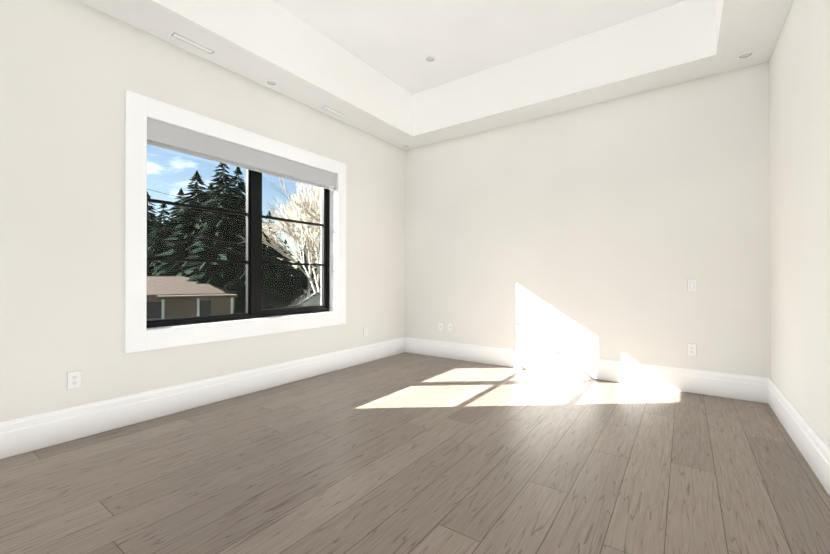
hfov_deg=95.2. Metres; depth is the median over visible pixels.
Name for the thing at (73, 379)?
electrical outlet
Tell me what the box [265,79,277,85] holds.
recessed light
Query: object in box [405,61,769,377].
wall
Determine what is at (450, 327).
outlet
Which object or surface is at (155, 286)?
house
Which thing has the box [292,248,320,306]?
shrubs
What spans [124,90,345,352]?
window casing
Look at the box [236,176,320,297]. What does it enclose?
bare trees
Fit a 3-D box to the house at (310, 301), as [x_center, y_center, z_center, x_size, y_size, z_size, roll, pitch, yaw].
[-5.730,2.135,31.018,6.700,4.600,8.700,0,0,-12]
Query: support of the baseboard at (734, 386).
attached to the wall at (606, 230)
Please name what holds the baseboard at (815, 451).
attached to the wall at (799, 117)
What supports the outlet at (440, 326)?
attached to the wall at (606, 230)
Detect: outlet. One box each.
[67,370,80,389]
[363,327,366,335]
[439,322,442,330]
[448,323,452,331]
[687,343,696,355]
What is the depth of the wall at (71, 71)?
2.80 m
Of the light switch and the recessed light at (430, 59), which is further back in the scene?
the recessed light at (430, 59)
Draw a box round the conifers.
[147,162,320,313]
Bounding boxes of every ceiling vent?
[170,32,214,54]
[321,106,346,117]
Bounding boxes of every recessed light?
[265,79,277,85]
[425,56,434,61]
[737,51,753,58]
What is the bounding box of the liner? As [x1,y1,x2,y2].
[146,117,336,329]
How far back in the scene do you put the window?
3.94 m
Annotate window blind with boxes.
[147,118,336,189]
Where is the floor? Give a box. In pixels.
[0,352,829,553]
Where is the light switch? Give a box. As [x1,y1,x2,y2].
[687,280,696,291]
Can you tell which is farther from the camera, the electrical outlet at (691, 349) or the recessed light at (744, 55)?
the electrical outlet at (691, 349)
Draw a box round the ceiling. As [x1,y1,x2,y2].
[77,0,792,149]
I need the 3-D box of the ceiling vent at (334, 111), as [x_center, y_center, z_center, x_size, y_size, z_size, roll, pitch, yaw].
[-0.953,-1.956,4.490,0.072,0.002,0.350,0,0,35]
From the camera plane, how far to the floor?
2.18 m
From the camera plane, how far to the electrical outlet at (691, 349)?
3.76 m
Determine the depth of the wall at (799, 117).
2.49 m
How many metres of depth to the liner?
4.72 m
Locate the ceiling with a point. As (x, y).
(365, 66)
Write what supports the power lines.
on the terrain
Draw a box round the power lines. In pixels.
[147,189,316,261]
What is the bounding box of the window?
[146,147,329,327]
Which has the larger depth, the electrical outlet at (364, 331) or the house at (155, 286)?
the house at (155, 286)
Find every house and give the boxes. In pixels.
[147,276,237,319]
[297,291,320,305]
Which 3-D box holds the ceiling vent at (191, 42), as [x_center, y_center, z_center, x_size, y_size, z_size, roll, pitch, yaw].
[-1.861,-1.960,3.185,0.072,0.002,0.330,0,0,35]
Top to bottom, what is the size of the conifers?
19.655 m
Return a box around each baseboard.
[0,337,403,458]
[404,337,763,402]
[764,378,829,495]
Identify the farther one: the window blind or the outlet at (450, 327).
the outlet at (450, 327)
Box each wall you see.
[0,0,404,421]
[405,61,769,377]
[769,0,829,447]
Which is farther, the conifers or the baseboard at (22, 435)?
the conifers
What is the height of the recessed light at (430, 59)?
0.007 m

